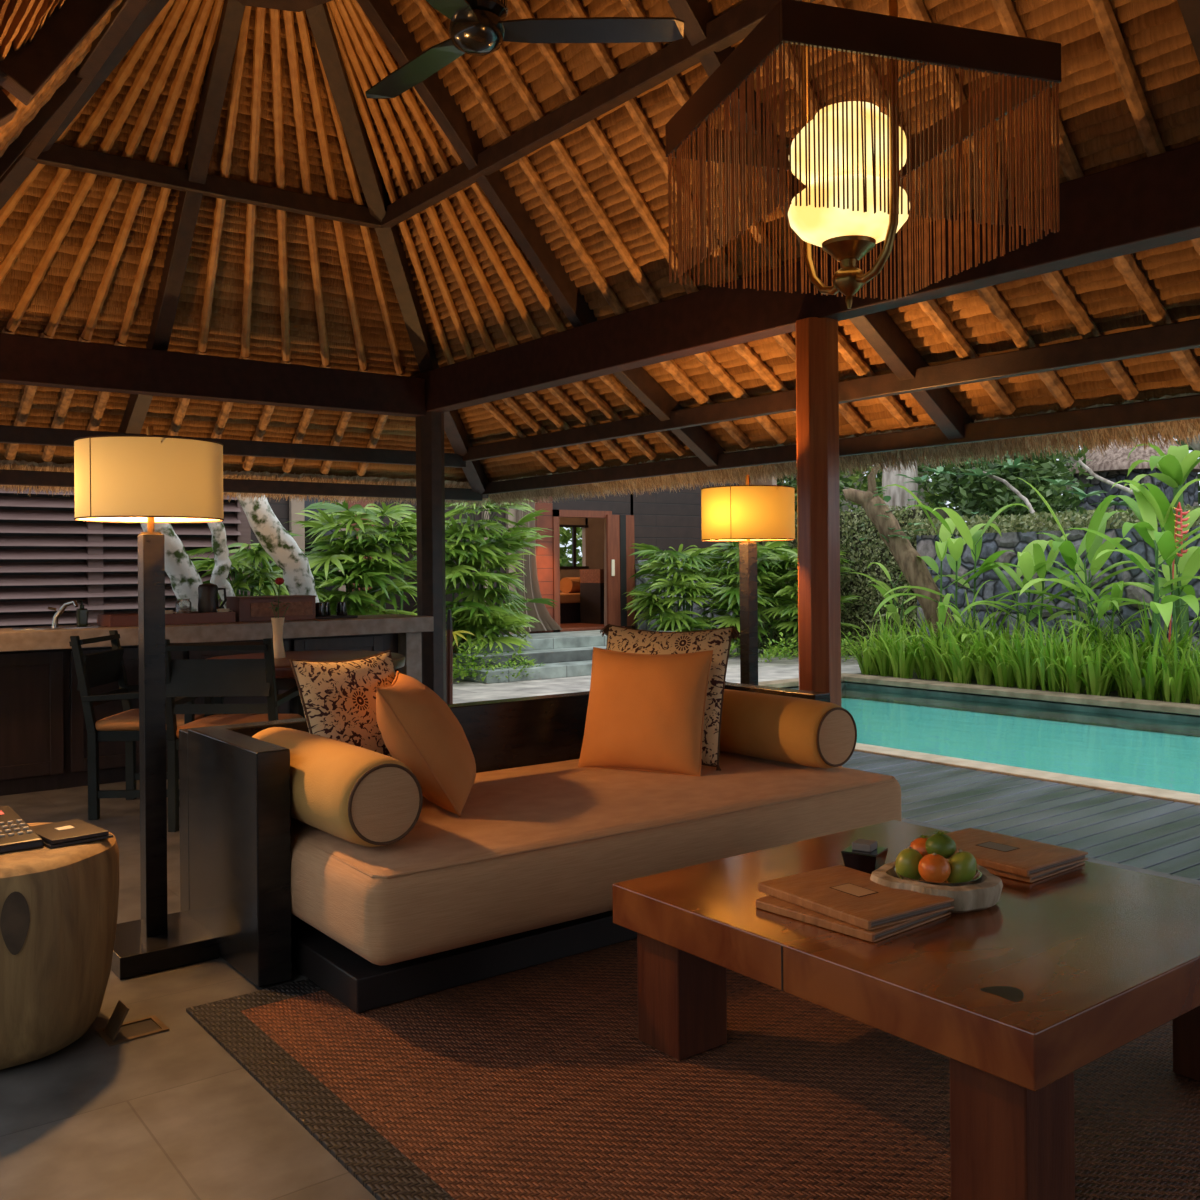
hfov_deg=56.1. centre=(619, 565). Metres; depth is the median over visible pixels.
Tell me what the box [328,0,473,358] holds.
batten
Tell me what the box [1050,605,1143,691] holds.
clump
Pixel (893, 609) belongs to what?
plant
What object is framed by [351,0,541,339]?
batten
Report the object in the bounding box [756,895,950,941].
leather folder
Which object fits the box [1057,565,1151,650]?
plant
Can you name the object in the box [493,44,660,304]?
batten
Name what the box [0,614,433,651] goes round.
countertop
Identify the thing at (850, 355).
batten
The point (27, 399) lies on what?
batten
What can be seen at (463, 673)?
shrub
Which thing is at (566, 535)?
foliage
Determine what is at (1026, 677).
clump
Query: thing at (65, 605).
sink
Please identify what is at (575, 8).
batten
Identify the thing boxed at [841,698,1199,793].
swimming pool
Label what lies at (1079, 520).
hedge
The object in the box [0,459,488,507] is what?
fringe
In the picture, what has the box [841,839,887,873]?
candle holder
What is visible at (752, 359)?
batten
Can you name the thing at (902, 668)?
clump
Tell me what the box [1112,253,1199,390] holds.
batten
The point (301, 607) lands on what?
box
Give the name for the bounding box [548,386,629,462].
batten
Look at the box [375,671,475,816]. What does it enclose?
pillow
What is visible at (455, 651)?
shrub
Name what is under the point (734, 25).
ring purlin
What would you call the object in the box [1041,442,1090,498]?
tree
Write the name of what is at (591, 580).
writing desk
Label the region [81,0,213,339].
batten
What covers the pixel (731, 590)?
palm
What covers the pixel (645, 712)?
pillow
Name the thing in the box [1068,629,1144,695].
clump
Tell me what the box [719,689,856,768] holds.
bolster
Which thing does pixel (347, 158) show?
batten
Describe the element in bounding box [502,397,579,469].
batten
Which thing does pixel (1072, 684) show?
clump
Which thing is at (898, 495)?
tree
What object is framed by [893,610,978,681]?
clump
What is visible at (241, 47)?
batten
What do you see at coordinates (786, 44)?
batten
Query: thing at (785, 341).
batten
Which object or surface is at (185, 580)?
frangipani tree
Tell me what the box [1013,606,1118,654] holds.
clump
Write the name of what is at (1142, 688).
clump
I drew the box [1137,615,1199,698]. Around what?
clump
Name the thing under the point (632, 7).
batten
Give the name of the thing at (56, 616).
tap
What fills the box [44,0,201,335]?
batten
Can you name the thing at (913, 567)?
leaning tree
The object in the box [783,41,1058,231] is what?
curtain
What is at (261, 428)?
batten
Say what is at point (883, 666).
clump
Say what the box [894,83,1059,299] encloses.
curtain
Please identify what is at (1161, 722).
wall
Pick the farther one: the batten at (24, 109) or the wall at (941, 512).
the wall at (941, 512)
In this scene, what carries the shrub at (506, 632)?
on the floor at (172, 1114)
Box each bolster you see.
[252,727,422,846]
[560,577,579,592]
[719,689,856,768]
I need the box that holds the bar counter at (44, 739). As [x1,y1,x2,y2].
[0,614,433,795]
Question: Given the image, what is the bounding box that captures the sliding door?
[606,515,634,626]
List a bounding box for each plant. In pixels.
[852,556,935,633]
[874,484,1052,631]
[903,580,1013,646]
[959,533,1097,637]
[998,477,1161,639]
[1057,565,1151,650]
[1127,443,1199,655]
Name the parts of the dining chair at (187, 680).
leg, seat frame, armrest, leg, rail, panel, rail, seat, leg, armrest, leg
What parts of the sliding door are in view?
handle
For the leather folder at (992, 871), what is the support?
on the coffee table at (1020, 993)
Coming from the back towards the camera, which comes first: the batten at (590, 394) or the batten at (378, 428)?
the batten at (378, 428)
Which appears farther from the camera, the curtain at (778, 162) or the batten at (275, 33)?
the batten at (275, 33)
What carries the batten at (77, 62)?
attached to the ceiling
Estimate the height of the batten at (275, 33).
1.868 m
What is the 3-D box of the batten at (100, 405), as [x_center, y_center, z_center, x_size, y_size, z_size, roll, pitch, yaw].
[-3.441,-1.072,7.460,0.074,0.721,1.017,0,0,-39]
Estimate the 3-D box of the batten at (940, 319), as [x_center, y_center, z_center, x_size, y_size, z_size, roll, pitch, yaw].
[1.591,-1.119,5.414,1.019,0.724,0.078,0,0,-38]
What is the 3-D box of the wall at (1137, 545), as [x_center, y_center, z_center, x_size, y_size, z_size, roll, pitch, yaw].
[9.627,0.414,6.238,0.250,1.620,14.000,0,0,-38]
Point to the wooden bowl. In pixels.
(983, 892)
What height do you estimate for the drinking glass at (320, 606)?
0.088 m
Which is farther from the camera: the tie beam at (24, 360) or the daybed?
the daybed
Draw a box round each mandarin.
[910,835,927,856]
[918,853,950,882]
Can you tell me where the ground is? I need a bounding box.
[758,648,1199,704]
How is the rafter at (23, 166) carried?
attached to the ceiling
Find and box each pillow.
[290,650,395,757]
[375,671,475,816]
[578,647,712,776]
[600,624,740,770]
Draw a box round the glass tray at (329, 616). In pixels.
[316,615,357,618]
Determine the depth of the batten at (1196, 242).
4.30 m
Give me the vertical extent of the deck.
0.033 m
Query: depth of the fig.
14.78 m
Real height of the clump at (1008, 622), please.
0.828 m
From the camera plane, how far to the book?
2.56 m
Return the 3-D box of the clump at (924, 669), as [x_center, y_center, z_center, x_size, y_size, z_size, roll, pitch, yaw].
[3.258,0.867,11.751,0.951,0.682,0.824,0,0,-44]
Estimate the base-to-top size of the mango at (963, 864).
0.093 m
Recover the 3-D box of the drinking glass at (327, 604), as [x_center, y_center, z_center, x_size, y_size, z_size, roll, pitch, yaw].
[-1.925,0.283,7.348,0.072,0.088,0.072,0,0,-38]
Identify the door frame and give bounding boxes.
[553,509,611,631]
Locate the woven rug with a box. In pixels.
[186,938,1199,1199]
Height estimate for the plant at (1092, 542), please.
2.104 m
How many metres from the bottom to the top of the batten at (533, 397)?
0.721 m
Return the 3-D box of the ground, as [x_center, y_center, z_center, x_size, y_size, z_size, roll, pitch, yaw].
[-8.598,1.442,11.037,60.000,0.300,52.000,0,0,-38]
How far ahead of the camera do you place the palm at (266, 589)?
10.74 m
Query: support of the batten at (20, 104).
attached to the ceiling
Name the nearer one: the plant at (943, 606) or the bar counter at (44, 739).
the bar counter at (44, 739)
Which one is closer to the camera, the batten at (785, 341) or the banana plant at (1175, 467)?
the batten at (785, 341)
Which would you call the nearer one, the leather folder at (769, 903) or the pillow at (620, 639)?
the leather folder at (769, 903)
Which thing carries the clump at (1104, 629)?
on the ground
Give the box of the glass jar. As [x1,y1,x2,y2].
[175,598,191,613]
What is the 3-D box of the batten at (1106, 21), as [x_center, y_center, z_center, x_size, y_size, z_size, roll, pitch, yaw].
[1.204,-2.538,3.518,1.987,2.209,0.068,0,0,-38]
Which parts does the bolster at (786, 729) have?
panel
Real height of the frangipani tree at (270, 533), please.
2.278 m
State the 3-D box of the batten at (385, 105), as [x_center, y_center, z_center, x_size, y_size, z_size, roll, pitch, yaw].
[-1.233,-2.343,6.889,0.063,1.869,1.925,-1,0,22]
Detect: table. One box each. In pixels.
[0,823,118,1069]
[207,650,404,713]
[612,820,1199,1199]
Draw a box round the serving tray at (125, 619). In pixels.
[97,611,234,626]
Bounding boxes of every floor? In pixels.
[0,648,1199,1199]
[529,623,624,633]
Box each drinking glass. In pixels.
[315,602,325,615]
[324,602,330,615]
[336,602,347,615]
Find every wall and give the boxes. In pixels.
[0,485,250,627]
[251,478,738,634]
[559,517,603,591]
[635,560,738,648]
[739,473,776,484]
[757,508,953,654]
[783,681,1199,736]
[917,526,1199,648]
[1122,530,1199,657]
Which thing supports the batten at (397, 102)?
attached to the ceiling
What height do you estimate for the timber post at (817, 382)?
2.350 m
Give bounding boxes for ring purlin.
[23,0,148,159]
[31,143,383,227]
[380,0,814,227]
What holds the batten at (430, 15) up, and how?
attached to the ceiling
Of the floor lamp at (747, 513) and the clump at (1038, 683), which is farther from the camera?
the clump at (1038, 683)
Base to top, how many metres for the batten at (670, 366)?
0.724 m
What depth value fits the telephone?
2.85 m
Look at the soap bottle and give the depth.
6.42 m
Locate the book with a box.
[758,865,953,930]
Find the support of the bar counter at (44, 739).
on the floor at (172, 1114)
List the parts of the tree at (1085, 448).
crown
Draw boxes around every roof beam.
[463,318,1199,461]
[481,395,1199,494]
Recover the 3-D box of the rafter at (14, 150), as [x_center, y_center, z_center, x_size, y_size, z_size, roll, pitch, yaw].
[-2.661,-2.075,4.917,2.232,2.915,0.095,0,0,-38]
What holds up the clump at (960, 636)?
on the ground
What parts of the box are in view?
lid, carved panel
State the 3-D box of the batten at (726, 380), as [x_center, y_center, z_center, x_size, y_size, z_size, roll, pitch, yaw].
[0.617,-1.109,6.663,1.019,0.724,0.078,0,0,-38]
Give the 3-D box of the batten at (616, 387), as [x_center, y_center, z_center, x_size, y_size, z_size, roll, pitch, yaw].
[0.044,-1.103,7.397,1.017,0.721,0.074,0,0,-39]
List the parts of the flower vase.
flower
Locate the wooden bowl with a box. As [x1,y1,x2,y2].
[870,859,1002,912]
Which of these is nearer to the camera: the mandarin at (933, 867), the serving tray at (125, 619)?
the mandarin at (933, 867)
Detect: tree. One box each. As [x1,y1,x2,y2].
[140,523,202,610]
[207,521,234,608]
[236,494,318,602]
[777,470,854,511]
[782,465,882,512]
[839,460,965,522]
[842,464,977,638]
[853,458,935,511]
[882,459,917,509]
[917,443,1084,533]
[954,446,1093,530]
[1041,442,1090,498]
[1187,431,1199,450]
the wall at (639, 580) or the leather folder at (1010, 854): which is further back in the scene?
the wall at (639, 580)
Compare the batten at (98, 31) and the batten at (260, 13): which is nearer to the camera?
the batten at (98, 31)
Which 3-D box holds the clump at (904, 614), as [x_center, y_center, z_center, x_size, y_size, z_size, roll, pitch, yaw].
[3.152,0.836,12.531,0.879,0.748,0.927,0,0,-6]
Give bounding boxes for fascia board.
[0,469,482,500]
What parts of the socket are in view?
frame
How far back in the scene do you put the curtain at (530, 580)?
14.18 m
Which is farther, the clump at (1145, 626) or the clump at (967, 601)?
the clump at (967, 601)
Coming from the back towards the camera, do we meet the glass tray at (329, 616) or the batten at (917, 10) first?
the glass tray at (329, 616)
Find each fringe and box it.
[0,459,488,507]
[488,393,1199,506]
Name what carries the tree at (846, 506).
on the ground
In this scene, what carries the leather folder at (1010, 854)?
on the leather folder at (992, 871)
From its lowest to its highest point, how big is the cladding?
2.230 m
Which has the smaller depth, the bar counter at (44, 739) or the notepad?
the notepad
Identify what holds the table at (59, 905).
on the floor at (172, 1114)
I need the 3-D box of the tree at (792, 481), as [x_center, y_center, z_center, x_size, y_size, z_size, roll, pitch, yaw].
[2.951,-0.690,18.867,2.217,3.789,2.382,0,0,-25]
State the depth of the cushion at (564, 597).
16.74 m
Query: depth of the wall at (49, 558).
9.51 m
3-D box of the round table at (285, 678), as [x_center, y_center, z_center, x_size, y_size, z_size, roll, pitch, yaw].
[-1.691,0.859,6.030,1.070,0.730,1.070,0,0,-38]
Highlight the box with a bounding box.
[226,595,315,621]
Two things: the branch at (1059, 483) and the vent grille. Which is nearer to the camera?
the vent grille
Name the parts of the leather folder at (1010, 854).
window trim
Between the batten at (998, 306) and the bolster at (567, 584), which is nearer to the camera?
the batten at (998, 306)
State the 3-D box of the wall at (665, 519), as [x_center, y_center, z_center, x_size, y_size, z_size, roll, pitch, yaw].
[-1.320,-0.468,14.288,7.700,3.400,0.150,0,0,-38]
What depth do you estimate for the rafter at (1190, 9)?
3.65 m
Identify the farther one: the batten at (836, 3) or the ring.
the ring
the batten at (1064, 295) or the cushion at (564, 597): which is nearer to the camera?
the batten at (1064, 295)
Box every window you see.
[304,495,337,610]
[559,525,588,568]
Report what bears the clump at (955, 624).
on the ground
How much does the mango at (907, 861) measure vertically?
0.088 m
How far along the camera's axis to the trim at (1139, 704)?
10.37 m
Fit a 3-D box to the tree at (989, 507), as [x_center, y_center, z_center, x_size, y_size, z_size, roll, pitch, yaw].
[5.774,-0.487,16.299,1.803,3.329,2.334,0,0,-17]
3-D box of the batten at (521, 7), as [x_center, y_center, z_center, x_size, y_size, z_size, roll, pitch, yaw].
[-0.354,-2.522,5.516,1.987,2.209,0.068,0,0,-38]
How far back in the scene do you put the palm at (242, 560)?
9.72 m
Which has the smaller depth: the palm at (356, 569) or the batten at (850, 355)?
the batten at (850, 355)
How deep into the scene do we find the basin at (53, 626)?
6.34 m
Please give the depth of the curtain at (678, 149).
2.52 m
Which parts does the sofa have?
armrest, backrest, armrest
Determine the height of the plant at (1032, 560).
1.538 m
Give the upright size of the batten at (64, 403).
0.721 m
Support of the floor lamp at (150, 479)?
on the floor at (172, 1114)
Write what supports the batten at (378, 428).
attached to the ceiling
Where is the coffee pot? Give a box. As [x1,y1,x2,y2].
[198,583,226,612]
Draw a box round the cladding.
[529,495,553,632]
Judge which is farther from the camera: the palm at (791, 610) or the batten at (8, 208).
the palm at (791, 610)
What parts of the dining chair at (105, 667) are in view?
leg, rail, panel, rail, armrest, leg, armrest, seat frame, seat, leg, leg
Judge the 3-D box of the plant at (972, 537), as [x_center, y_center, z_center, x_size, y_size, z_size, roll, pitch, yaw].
[3.607,0.158,12.091,1.710,2.098,1.445,0,0,-38]
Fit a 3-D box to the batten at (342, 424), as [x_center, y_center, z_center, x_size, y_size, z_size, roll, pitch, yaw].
[-2.092,-1.083,8.512,0.074,0.720,1.022,0,0,-32]
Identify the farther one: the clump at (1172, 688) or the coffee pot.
the clump at (1172, 688)
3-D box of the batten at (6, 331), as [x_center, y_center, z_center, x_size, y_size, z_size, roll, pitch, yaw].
[-3.956,-1.068,7.058,0.074,0.721,1.019,0,0,-42]
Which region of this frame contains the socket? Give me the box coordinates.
[95,1000,169,1046]
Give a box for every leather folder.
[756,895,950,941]
[910,828,1087,876]
[948,858,1084,882]
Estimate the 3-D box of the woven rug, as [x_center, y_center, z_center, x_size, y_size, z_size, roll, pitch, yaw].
[0.774,1.193,2.718,2.660,0.009,2.950,0,0,-38]
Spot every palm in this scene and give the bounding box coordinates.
[186,531,303,604]
[251,540,337,601]
[289,500,455,618]
[404,498,557,652]
[623,543,731,631]
[695,541,796,655]
[758,546,863,655]
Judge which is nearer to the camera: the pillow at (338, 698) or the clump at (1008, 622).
the pillow at (338, 698)
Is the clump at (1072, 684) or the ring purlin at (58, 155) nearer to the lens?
the ring purlin at (58, 155)
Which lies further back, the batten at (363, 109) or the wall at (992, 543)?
the wall at (992, 543)
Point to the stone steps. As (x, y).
(563, 654)
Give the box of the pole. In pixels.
[446,610,452,703]
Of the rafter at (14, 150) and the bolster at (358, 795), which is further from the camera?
the rafter at (14, 150)
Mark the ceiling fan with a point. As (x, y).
(476, 27)
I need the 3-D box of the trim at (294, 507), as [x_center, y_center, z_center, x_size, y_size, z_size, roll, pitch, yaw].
[-2.395,-0.059,13.313,3.100,2.600,0.060,0,0,-38]
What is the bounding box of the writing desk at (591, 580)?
[580,569,603,623]
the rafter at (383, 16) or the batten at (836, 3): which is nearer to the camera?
the batten at (836, 3)
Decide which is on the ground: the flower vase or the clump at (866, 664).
the clump at (866, 664)
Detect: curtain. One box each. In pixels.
[517,497,562,631]
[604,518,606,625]
[668,44,783,282]
[669,158,891,299]
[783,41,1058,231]
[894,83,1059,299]
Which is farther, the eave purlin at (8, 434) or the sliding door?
the sliding door
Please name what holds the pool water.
in the swimming pool
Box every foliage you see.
[559,527,581,565]
[788,433,1199,532]
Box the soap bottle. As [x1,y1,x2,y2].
[76,600,87,626]
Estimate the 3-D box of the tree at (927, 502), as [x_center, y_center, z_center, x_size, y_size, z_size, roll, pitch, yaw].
[5.583,-2.922,20.817,3.814,8.209,3.785,0,0,-38]
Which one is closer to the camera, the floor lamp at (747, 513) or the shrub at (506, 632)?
the floor lamp at (747, 513)
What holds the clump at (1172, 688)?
on the ground
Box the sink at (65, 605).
[12,600,107,629]
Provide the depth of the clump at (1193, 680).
9.48 m
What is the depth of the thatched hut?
17.91 m
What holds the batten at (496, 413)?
attached to the ceiling
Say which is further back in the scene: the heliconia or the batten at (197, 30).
the heliconia
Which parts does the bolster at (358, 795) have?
panel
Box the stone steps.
[453,629,674,683]
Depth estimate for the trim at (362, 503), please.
12.87 m
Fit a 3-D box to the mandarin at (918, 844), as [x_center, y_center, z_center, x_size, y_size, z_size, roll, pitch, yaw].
[0.749,0.701,2.770,0.072,0.069,0.072,0,0,-38]
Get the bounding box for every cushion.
[290,751,900,965]
[560,592,579,602]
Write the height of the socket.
0.076 m
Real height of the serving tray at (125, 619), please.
0.065 m
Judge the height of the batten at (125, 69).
1.870 m
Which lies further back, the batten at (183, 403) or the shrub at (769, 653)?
the shrub at (769, 653)
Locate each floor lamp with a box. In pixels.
[73,426,223,979]
[701,475,795,684]
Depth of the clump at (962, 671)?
11.25 m
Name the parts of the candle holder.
lid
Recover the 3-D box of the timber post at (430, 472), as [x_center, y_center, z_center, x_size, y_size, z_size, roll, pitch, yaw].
[-1.391,0.049,8.287,0.194,2.350,0.194,0,0,-38]
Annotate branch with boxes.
[903,454,1044,524]
[1036,460,1135,508]
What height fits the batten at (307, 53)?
1.871 m
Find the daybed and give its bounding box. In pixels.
[560,592,579,623]
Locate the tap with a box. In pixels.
[48,600,77,626]
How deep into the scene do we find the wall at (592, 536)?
19.27 m
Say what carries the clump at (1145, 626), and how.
on the ground
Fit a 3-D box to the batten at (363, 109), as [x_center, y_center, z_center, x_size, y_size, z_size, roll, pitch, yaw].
[-1.440,-2.340,7.155,0.060,1.875,2.196,-1,0,11]
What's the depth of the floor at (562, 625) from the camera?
16.05 m
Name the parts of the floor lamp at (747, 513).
stem, lamp shade, shade trim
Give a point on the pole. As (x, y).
(449, 627)
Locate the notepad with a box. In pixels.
[30,819,112,847]
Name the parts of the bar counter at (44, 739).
door, door frame, door, door frame, door, door frame, door, door frame, panel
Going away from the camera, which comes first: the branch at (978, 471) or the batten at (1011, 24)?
the batten at (1011, 24)
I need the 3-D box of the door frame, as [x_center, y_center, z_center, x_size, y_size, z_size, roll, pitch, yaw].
[-0.525,0.066,14.860,0.950,1.580,0.160,0,0,-38]
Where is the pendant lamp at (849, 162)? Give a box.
[665,0,1060,308]
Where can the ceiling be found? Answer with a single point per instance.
(1095, 115)
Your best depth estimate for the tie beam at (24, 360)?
7.20 m
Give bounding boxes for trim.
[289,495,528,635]
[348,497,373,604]
[758,673,1199,715]
[854,743,1199,805]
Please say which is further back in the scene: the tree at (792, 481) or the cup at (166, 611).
the tree at (792, 481)
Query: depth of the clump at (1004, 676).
10.92 m
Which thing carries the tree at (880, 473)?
on the ground
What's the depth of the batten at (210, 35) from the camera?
6.45 m
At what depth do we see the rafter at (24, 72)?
3.24 m
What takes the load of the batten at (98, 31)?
attached to the ceiling
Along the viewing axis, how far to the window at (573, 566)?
19.04 m
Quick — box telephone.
[0,805,44,853]
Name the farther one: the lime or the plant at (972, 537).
the plant at (972, 537)
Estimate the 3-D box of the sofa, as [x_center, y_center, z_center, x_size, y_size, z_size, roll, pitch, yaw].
[-0.137,0.863,4.036,2.432,0.671,1.255,0,0,-38]
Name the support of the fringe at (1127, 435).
attached to the ceiling
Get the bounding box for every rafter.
[0,0,116,126]
[0,0,149,177]
[0,0,168,209]
[118,0,244,433]
[305,3,488,497]
[356,0,724,466]
[667,0,973,439]
[1177,0,1199,64]
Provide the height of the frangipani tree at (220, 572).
2.144 m
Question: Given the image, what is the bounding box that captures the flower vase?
[269,577,289,657]
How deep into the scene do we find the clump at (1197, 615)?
9.91 m
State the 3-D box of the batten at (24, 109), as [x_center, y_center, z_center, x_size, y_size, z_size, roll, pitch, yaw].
[-1.760,-2.508,4.419,1.468,2.201,0.067,0,0,-38]
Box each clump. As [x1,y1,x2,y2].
[841,621,893,674]
[842,610,925,675]
[864,614,929,671]
[864,617,944,678]
[890,622,962,679]
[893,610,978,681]
[898,606,974,674]
[915,609,992,649]
[924,616,997,683]
[929,590,1015,679]
[939,611,1022,684]
[969,626,1037,686]
[971,604,1042,655]
[993,620,1061,689]
[995,621,1068,685]
[1009,607,1093,691]
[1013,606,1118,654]
[1020,618,1121,693]
[1042,607,1127,689]
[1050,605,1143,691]
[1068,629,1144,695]
[1082,634,1169,697]
[1088,619,1172,674]
[1093,596,1199,660]
[1106,625,1194,700]
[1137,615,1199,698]
[1139,632,1199,702]
[1147,631,1199,703]
[1161,615,1199,656]
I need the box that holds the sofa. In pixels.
[179,681,900,1012]
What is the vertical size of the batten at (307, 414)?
0.721 m
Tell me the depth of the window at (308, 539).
12.52 m
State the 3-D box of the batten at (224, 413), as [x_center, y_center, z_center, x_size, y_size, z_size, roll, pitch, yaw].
[-2.798,-1.077,7.961,0.074,0.721,1.018,0,0,-35]
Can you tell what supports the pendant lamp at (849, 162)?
hanging from the roof collar
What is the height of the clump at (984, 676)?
0.756 m
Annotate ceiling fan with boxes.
[365,0,683,98]
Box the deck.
[842,751,1199,880]
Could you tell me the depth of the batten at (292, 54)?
6.86 m
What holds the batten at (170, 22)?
attached to the ceiling
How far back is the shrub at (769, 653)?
13.96 m
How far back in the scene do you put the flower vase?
5.99 m
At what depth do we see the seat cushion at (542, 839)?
3.36 m
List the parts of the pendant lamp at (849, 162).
arm, glass globe, arm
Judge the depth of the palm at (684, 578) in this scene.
14.68 m
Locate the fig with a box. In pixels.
[739,504,926,655]
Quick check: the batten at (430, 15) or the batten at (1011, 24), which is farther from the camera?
the batten at (430, 15)
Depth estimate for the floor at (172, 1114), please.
2.55 m
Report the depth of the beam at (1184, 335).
5.66 m
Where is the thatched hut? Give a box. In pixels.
[1069,433,1199,528]
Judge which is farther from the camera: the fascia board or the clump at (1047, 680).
the clump at (1047, 680)
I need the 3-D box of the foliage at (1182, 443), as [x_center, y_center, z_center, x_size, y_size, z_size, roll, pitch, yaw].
[13.031,-3.911,23.614,6.576,16.294,32.377,0,0,-44]
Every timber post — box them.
[416,411,446,703]
[795,317,841,766]
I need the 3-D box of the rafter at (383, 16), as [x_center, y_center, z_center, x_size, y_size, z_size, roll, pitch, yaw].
[-0.510,-2.099,6.595,3.010,2.930,0.095,0,0,-38]
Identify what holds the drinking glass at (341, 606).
on the glass tray at (329, 616)
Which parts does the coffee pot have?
handle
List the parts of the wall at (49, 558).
post, post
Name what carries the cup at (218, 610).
on the serving tray at (125, 619)
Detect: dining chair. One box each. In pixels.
[69,630,223,819]
[165,638,304,831]
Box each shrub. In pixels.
[453,630,526,657]
[453,637,473,652]
[453,637,544,682]
[729,632,868,661]
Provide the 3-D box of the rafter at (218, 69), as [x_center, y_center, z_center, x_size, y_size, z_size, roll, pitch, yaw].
[-2.709,-2.079,6.867,0.095,2.930,3.010,0,0,-38]
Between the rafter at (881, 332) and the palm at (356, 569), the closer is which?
the rafter at (881, 332)
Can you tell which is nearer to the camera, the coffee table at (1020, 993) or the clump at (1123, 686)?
the coffee table at (1020, 993)
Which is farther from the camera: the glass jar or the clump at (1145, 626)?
the clump at (1145, 626)
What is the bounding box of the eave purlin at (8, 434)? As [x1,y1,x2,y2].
[0,425,465,467]
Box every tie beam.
[0,333,425,416]
[410,142,1199,412]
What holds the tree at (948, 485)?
on the ground
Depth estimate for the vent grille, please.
4.10 m
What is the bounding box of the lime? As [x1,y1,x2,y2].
[925,831,955,858]
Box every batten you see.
[0,0,121,142]
[0,0,174,285]
[0,13,110,150]
[0,43,91,157]
[0,87,18,105]
[0,93,94,227]
[0,101,23,132]
[1,326,14,333]
[4,330,52,459]
[6,0,187,331]
[41,336,90,461]
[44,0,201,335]
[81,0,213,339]
[87,338,126,430]
[118,0,223,343]
[167,348,206,435]
[198,6,251,351]
[211,355,249,438]
[240,7,265,356]
[243,358,291,470]
[269,9,290,360]
[282,363,330,472]
[283,10,329,365]
[295,10,366,369]
[312,33,403,373]
[320,366,368,473]
[326,2,454,364]
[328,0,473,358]
[335,0,494,352]
[343,0,517,346]
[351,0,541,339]
[357,370,404,475]
[413,0,625,314]
[413,87,566,331]
[481,402,556,471]
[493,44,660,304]
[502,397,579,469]
[510,0,698,293]
[524,392,603,466]
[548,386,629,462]
[563,0,739,281]
[573,380,656,459]
[599,374,685,455]
[620,0,783,268]
[660,360,750,447]
[695,351,786,443]
[732,343,795,415]
[772,333,867,433]
[776,43,821,119]
[824,0,945,221]
[838,331,912,427]
[904,0,1008,201]
[918,299,1015,414]
[976,285,1074,407]
[991,0,1083,180]
[1040,270,1138,399]
[1088,0,1165,156]
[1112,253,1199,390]
[1191,238,1199,254]
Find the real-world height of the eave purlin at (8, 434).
0.110 m
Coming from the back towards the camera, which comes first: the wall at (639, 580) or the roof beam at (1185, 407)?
the wall at (639, 580)
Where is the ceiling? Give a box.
[0,0,1199,481]
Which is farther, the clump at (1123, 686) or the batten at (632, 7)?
the clump at (1123, 686)
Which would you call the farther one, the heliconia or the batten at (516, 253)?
the heliconia
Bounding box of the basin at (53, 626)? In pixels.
[12,625,107,629]
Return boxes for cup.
[165,610,176,613]
[217,609,232,611]
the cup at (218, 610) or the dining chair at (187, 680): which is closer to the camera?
the dining chair at (187, 680)
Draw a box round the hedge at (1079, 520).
[899,504,1199,536]
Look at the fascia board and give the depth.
8.75 m
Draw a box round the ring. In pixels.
[235,0,332,11]
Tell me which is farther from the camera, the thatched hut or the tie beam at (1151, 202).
the thatched hut
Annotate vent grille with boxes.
[499,0,507,12]
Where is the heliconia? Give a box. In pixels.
[1066,479,1199,699]
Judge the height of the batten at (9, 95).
2.201 m
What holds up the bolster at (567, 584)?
on the daybed
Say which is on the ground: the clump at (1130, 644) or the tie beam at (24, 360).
the clump at (1130, 644)
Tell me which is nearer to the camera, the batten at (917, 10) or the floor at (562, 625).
the batten at (917, 10)
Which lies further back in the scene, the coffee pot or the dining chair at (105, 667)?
the coffee pot
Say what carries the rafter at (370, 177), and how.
attached to the ceiling

